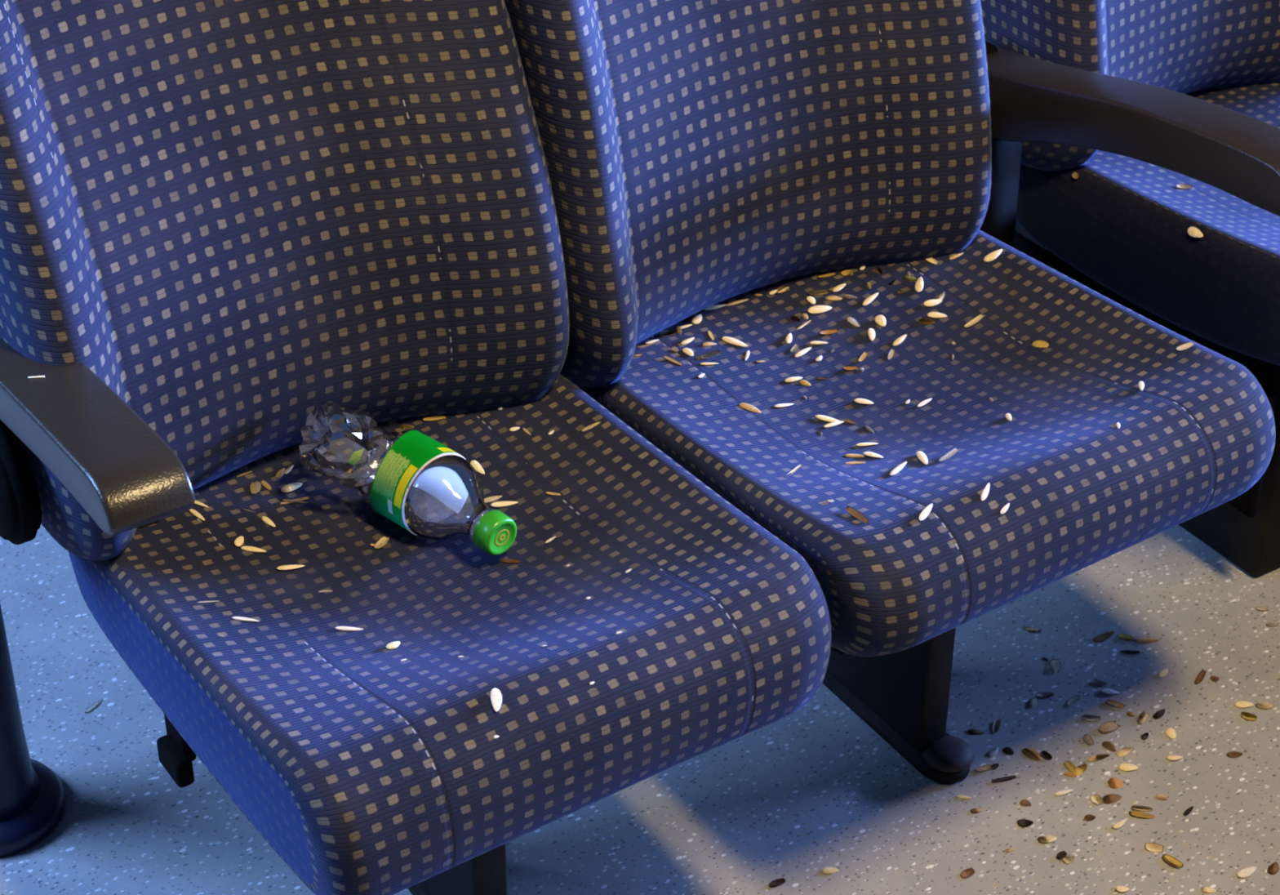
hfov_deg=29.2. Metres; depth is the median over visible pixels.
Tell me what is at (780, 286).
husk
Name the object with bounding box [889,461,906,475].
husk
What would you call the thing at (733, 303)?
husk
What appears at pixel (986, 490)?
husk
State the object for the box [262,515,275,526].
husk
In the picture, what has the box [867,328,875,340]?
husk
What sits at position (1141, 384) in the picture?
husk
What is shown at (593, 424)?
husk
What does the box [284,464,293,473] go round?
husk
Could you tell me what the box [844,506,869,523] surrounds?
husk
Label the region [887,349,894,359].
husk
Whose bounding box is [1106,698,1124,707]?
husk
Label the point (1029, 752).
husk
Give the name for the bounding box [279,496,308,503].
husk
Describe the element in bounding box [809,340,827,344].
husk
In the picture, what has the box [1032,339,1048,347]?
husk
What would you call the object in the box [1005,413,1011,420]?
husk
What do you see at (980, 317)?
husk
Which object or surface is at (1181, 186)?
husk
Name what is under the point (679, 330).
husk
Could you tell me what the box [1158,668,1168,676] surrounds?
husk
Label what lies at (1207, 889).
husk
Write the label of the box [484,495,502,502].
husk
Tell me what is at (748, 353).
husk
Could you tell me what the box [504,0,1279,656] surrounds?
seat
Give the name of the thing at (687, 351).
husk
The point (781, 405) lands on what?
husk
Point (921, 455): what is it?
husk
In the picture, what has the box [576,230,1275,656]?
seat cushion
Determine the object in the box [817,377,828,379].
husk
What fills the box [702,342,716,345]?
husk
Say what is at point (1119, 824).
husk
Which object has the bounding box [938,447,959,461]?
husk
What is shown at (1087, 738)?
husk
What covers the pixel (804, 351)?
husk
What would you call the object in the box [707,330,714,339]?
husk
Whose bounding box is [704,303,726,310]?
husk
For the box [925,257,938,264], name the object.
husk
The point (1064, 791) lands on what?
husk
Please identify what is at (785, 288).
husk
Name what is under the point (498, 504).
husk
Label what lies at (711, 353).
husk
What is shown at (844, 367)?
husk
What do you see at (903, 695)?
pedestal
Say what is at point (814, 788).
floor
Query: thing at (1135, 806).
husk
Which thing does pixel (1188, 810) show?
husk
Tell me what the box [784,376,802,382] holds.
husk
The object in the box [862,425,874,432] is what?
husk
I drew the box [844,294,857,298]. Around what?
husk
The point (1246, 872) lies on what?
husk
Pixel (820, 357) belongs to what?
husk
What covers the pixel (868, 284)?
husk
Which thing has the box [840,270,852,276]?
husk
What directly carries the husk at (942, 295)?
on the seat at (700, 155)
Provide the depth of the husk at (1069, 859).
2.30 m
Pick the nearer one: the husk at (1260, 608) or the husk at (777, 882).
the husk at (777, 882)
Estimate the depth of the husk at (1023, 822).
2.35 m
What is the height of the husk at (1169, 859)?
0.003 m
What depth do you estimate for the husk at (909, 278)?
2.38 m
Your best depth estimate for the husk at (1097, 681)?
2.52 m
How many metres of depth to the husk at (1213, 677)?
2.52 m
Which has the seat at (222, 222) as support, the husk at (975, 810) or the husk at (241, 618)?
the husk at (241, 618)
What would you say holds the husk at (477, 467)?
on the seat at (222, 222)
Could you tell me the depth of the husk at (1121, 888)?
2.27 m
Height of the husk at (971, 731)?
0.003 m
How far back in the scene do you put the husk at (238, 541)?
2.04 m
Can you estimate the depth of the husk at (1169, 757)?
2.42 m
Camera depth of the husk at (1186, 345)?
2.21 m
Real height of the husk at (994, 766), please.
0.003 m
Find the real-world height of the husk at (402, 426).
0.002 m
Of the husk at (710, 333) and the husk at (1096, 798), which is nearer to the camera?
the husk at (710, 333)
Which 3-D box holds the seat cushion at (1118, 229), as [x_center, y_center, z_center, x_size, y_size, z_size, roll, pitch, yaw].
[0.723,-0.253,2.603,0.458,0.163,0.513,-20,39,-27]
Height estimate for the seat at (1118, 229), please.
0.982 m
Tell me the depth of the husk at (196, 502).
2.08 m
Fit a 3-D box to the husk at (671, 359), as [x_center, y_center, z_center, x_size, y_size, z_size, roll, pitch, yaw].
[0.031,-0.080,2.268,0.022,0.002,0.004,23,40,30]
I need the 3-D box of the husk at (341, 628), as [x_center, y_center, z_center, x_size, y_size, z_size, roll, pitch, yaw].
[-0.231,0.144,1.950,0.023,0.004,0.005,-3,34,-4]
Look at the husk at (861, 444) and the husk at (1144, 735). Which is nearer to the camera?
the husk at (861, 444)
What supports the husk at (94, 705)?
on the floor
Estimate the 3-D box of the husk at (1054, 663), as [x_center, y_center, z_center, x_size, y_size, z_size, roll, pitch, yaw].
[0.429,0.225,2.542,0.010,0.003,0.024,4,34,5]
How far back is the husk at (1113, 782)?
2.39 m
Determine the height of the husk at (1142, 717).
0.003 m
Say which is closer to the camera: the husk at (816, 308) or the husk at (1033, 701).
the husk at (816, 308)
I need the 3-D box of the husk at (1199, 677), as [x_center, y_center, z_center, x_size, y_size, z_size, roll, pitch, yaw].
[0.577,0.236,2.527,0.007,0.004,0.024,19,38,25]
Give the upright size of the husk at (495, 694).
0.005 m
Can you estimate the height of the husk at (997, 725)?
0.004 m
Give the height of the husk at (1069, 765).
0.003 m
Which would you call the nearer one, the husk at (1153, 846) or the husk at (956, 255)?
the husk at (1153, 846)
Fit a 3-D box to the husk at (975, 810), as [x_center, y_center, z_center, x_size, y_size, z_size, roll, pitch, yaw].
[0.324,0.348,2.361,0.013,0.003,0.007,-15,37,-22]
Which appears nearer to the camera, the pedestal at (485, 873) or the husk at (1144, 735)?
the pedestal at (485, 873)
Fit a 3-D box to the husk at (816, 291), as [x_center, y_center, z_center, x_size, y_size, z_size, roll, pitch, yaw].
[0.173,-0.149,2.373,0.020,0.002,0.006,-5,34,-7]
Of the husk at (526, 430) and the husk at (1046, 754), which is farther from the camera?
the husk at (1046, 754)
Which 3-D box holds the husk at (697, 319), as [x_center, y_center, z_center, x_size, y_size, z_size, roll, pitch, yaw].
[0.055,-0.122,2.341,0.008,0.004,0.018,15,37,20]
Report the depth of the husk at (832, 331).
2.32 m
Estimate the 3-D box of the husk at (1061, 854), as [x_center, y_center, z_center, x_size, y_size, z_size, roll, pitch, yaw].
[0.396,0.383,2.309,0.007,0.003,0.013,27,42,34]
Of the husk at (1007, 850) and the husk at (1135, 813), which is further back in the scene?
the husk at (1135, 813)
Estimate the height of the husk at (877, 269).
0.003 m
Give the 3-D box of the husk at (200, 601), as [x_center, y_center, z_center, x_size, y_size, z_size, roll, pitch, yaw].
[-0.344,0.123,1.960,0.020,0.005,0.003,-13,36,-18]
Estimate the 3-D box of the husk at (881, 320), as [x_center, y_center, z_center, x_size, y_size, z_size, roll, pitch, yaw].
[0.228,-0.120,2.332,0.010,0.005,0.017,-3,34,-5]
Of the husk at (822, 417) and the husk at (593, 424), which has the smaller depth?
the husk at (593, 424)
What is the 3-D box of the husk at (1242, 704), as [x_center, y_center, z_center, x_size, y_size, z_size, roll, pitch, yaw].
[0.613,0.260,2.492,0.019,0.004,0.010,2,34,2]
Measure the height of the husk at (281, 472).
0.002 m
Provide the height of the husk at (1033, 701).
0.003 m
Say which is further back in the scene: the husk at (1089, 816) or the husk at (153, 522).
the husk at (1089, 816)
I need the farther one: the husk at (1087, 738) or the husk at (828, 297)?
the husk at (1087, 738)
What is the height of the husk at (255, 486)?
0.003 m
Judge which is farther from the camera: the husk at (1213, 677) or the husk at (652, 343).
the husk at (1213, 677)
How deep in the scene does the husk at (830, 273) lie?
2.40 m
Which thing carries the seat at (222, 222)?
on the rail
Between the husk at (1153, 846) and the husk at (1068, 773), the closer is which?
the husk at (1153, 846)
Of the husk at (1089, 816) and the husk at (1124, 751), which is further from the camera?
the husk at (1124, 751)
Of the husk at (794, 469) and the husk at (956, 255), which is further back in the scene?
the husk at (956, 255)
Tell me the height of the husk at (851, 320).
0.003 m
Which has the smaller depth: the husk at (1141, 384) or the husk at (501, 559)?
the husk at (501, 559)
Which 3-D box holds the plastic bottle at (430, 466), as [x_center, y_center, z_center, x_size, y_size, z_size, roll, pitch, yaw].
[-0.186,0.022,2.057,0.210,0.101,0.094,16,37,22]
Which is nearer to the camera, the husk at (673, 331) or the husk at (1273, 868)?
the husk at (1273, 868)
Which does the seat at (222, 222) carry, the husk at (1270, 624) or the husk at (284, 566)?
the husk at (284, 566)
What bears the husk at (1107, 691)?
on the floor
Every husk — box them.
[84,698,102,712]
[136,520,159,528]
[189,508,204,519]
[194,500,208,506]
[196,600,219,602]
[231,616,259,621]
[234,535,244,546]
[236,471,252,477]
[240,545,266,551]
[249,480,261,493]
[260,479,271,489]
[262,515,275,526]
[275,467,284,478]
[276,564,305,569]
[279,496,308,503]
[280,482,302,492]
[281,499,307,502]
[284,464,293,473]
[334,626,363,630]
[373,535,389,548]
[386,640,399,648]
[400,424,413,429]
[422,415,446,420]
[470,459,484,474]
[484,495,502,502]
[490,500,518,506]
[490,687,502,711]
[500,558,519,562]
[509,426,519,431]
[522,427,531,435]
[545,491,561,494]
[545,536,555,542]
[581,421,600,431]
[637,342,655,347]
[644,339,658,343]
[660,328,677,336]
[663,355,682,365]
[671,346,679,351]
[675,325,681,334]
[679,324,692,328]
[680,337,694,344]
[682,347,693,355]
[692,314,702,324]
[699,362,717,364]
[700,349,720,358]
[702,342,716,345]
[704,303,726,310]
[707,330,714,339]
[720,336,747,346]
[725,298,749,306]
[739,402,761,413]
[745,350,750,360]
[768,289,777,294]
[768,877,785,886]
[772,284,783,290]
[773,403,794,407]
[777,286,790,293]
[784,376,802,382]
[785,333,792,343]
[787,464,800,476]
[790,315,800,321]
[790,343,798,351]
[795,346,811,356]
[796,320,811,328]
[799,379,811,386]
[801,313,808,319]
[806,296,815,304]
[808,289,828,294]
[808,305,832,313]
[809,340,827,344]
[815,355,822,361]
[815,414,843,422]
[817,272,835,277]
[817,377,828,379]
[820,328,838,334]
[822,866,839,873]
[823,421,844,427]
[825,295,842,300]
[832,283,845,292]
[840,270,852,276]
[843,366,857,369]
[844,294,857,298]
[844,418,857,423]
[844,453,866,457]
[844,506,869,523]
[845,461,865,463]
[846,316,859,327]
[853,398,873,404]
[856,442,878,446]
[857,367,863,373]
[858,351,867,361]
[862,292,879,305]
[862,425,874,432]
[862,451,883,457]
[866,281,871,288]
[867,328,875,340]
[874,266,882,274]
[875,315,886,326]
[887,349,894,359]
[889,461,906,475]
[893,333,906,346]
[902,275,916,281]
[915,276,923,292]
[915,450,928,464]
[917,398,932,406]
[918,503,933,520]
[919,318,934,324]
[923,298,942,306]
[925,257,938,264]
[927,311,946,318]
[937,291,945,299]
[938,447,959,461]
[948,253,963,259]
[956,794,971,798]
[960,867,974,877]
[964,314,984,327]
[967,728,985,734]
[970,807,982,813]
[976,764,991,770]
[981,482,990,500]
[983,248,1002,262]
[986,746,998,757]
[990,763,999,768]
[991,775,1016,781]
[992,718,1000,732]
[1000,502,1009,513]
[1002,746,1013,754]
[1004,848,1014,852]
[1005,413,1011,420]
[1017,818,1033,826]
[1020,799,1031,805]
[1022,626,1039,631]
[1022,746,1041,760]
[1028,696,1036,706]
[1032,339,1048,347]
[1036,692,1054,697]
[1037,835,1057,843]
[1040,750,1052,759]
[1049,657,1059,671]
[1054,788,1073,795]
[1056,850,1067,858]
[1062,854,1075,863]
[1063,771,1076,776]
[1064,760,1075,772]
[1067,694,1080,704]
[1071,171,1079,178]
[1073,763,1087,775]
[1081,714,1100,720]
[1083,733,1093,744]
[1084,813,1095,820]
[1087,753,1109,761]
[1090,793,1103,804]
[1092,631,1114,641]
[1093,678,1106,684]
[1099,720,1119,733]
[1100,688,1119,693]
[1102,740,1115,751]
[1102,793,1121,804]
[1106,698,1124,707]
[1108,777,1124,788]
[1112,820,1124,828]
[1115,884,1129,892]
[1116,746,1133,755]
[1117,633,1133,639]
[1118,762,1138,770]
[1120,649,1140,653]
[1126,711,1135,715]
[1128,810,1155,817]
[1131,804,1152,810]
[1135,637,1159,644]
[1137,711,1149,723]
[1138,381,1144,391]
[1140,732,1149,739]
[1145,842,1164,852]
[1152,708,1164,718]
[1155,793,1167,799]
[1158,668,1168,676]
[1162,853,1183,867]
[1165,727,1176,738]
[1166,755,1182,759]
[1176,184,1192,188]
[1176,342,1195,350]
[1182,805,1193,815]
[1186,226,1203,237]
[1195,669,1206,684]
[1201,885,1216,892]
[1209,675,1219,680]
[1226,751,1243,757]
[1234,700,1253,707]
[1237,866,1257,877]
[1240,711,1257,719]
[1255,606,1268,610]
[1255,702,1274,708]
[1266,622,1278,626]
[1266,861,1279,874]
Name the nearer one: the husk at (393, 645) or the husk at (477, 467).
the husk at (393, 645)
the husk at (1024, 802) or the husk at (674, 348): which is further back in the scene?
the husk at (1024, 802)
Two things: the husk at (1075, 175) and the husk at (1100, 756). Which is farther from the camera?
the husk at (1075, 175)
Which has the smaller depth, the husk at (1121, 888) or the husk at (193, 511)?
the husk at (193, 511)
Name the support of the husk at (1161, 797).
on the floor
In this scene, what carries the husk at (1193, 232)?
on the seat at (1118, 229)
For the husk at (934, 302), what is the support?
on the seat at (700, 155)
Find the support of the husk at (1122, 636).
on the floor
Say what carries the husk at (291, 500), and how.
on the seat at (222, 222)
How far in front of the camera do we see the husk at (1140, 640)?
2.58 m
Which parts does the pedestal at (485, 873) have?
foot rail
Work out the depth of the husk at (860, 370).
2.27 m
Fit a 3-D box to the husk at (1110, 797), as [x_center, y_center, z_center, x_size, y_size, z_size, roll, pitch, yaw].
[0.456,0.339,2.376,0.021,0.003,0.012,-14,37,-20]
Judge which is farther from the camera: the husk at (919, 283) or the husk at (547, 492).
the husk at (919, 283)
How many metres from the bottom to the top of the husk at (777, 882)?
0.003 m
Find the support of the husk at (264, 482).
on the seat at (222, 222)
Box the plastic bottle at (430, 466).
[298,401,516,555]
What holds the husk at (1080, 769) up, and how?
on the floor
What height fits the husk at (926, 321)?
0.003 m
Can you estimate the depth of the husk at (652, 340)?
2.30 m
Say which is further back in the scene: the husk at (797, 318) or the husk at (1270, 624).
the husk at (1270, 624)
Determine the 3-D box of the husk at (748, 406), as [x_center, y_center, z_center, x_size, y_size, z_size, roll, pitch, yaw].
[0.100,-0.036,2.209,0.022,0.003,0.008,20,39,26]
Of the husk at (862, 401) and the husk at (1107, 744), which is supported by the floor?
the husk at (1107, 744)
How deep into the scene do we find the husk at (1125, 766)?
2.41 m
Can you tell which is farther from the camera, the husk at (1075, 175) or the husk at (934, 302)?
the husk at (1075, 175)
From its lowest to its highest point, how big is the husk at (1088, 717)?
0.003 m
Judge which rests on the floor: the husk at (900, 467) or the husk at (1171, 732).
the husk at (1171, 732)
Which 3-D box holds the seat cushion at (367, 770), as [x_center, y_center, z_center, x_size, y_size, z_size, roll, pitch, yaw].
[-0.164,0.129,2.031,0.469,0.163,0.513,-20,39,-27]
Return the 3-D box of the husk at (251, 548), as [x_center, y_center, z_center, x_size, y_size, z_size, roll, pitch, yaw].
[-0.320,0.084,2.032,0.023,0.003,0.006,5,34,7]
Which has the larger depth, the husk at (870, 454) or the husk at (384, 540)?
the husk at (870, 454)
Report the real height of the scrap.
0.001 m
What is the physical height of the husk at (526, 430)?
0.001 m
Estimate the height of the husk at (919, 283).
0.005 m
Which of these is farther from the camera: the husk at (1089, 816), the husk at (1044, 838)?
the husk at (1089, 816)
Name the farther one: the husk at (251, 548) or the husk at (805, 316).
the husk at (805, 316)
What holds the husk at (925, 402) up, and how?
on the seat at (700, 155)
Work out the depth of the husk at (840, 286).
2.37 m
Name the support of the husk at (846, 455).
on the seat at (700, 155)
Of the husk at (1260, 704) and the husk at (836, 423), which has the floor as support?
the husk at (1260, 704)
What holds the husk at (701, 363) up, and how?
on the seat at (700, 155)
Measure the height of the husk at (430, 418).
0.002 m
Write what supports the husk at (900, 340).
on the seat at (700, 155)
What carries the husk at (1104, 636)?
on the floor
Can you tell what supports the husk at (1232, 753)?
on the floor
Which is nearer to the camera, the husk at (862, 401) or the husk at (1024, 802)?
the husk at (862, 401)
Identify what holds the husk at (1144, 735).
on the floor
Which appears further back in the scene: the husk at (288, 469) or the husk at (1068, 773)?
the husk at (1068, 773)
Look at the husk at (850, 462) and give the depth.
2.12 m
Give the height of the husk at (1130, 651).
0.003 m
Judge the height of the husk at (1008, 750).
0.003 m
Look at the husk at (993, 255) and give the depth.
2.39 m
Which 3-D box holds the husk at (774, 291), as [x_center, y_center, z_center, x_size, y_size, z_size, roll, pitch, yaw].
[0.129,-0.150,2.380,0.012,0.002,0.005,-29,45,-35]
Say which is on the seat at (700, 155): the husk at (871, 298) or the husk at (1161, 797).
the husk at (871, 298)
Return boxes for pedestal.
[408,843,506,894]
[822,626,973,783]
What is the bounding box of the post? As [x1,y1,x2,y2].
[0,603,65,856]
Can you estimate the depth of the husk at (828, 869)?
2.29 m
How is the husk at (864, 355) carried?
on the seat at (700, 155)
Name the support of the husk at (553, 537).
on the seat at (222, 222)
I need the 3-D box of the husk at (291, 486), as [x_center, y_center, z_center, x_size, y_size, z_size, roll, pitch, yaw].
[-0.299,0.034,2.112,0.021,0.004,0.009,-21,39,-28]
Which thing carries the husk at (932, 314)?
on the seat at (700, 155)
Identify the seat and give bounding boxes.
[0,0,831,894]
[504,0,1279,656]
[980,0,1279,517]
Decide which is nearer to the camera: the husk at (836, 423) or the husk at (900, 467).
the husk at (900, 467)
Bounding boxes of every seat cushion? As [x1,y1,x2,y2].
[68,373,831,894]
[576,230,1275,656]
[1016,82,1279,365]
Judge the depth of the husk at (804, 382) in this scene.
2.25 m
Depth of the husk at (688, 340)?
2.30 m
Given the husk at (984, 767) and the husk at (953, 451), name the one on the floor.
the husk at (984, 767)
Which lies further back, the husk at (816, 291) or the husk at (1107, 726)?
the husk at (1107, 726)
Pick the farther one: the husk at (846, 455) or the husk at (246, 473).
the husk at (846, 455)
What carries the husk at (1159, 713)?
on the floor
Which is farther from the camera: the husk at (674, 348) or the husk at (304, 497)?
the husk at (674, 348)
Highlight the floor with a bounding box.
[0,524,1279,894]
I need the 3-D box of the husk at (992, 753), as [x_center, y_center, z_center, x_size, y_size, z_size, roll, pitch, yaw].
[0.350,0.301,2.431,0.008,0.003,0.017,24,41,30]
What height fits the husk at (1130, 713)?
0.003 m
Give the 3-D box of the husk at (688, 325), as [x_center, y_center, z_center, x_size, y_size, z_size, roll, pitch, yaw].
[0.043,-0.115,2.330,0.017,0.002,0.004,-18,38,-24]
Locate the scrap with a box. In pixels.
[27,375,44,377]
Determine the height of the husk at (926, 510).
0.003 m
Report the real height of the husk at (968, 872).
0.003 m
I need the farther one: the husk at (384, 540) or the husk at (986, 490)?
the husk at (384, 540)
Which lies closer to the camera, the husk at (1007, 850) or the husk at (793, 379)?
the husk at (793, 379)
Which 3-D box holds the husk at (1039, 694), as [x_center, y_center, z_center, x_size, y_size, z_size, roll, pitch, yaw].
[0.413,0.252,2.503,0.018,0.002,0.007,-2,34,-3]
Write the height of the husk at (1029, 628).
0.002 m
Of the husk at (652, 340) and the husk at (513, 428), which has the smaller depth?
the husk at (513, 428)
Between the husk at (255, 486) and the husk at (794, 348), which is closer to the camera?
the husk at (255, 486)
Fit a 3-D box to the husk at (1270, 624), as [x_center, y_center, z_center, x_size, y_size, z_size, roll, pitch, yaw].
[0.669,0.187,2.601,0.012,0.002,0.007,-1,34,0]
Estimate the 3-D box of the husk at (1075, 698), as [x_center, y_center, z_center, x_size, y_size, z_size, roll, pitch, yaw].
[0.441,0.257,2.496,0.008,0.003,0.020,26,42,32]
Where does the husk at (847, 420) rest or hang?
on the seat at (700, 155)
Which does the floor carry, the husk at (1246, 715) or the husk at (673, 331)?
the husk at (1246, 715)
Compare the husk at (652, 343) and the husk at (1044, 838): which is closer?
the husk at (652, 343)
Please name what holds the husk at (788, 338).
on the seat at (700, 155)
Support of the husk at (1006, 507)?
on the seat at (700, 155)
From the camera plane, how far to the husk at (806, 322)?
2.33 m
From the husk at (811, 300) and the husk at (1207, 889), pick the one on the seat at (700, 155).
the husk at (811, 300)
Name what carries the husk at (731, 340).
on the seat at (700, 155)
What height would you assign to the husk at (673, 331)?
0.004 m
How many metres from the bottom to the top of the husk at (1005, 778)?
0.003 m
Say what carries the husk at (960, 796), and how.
on the floor

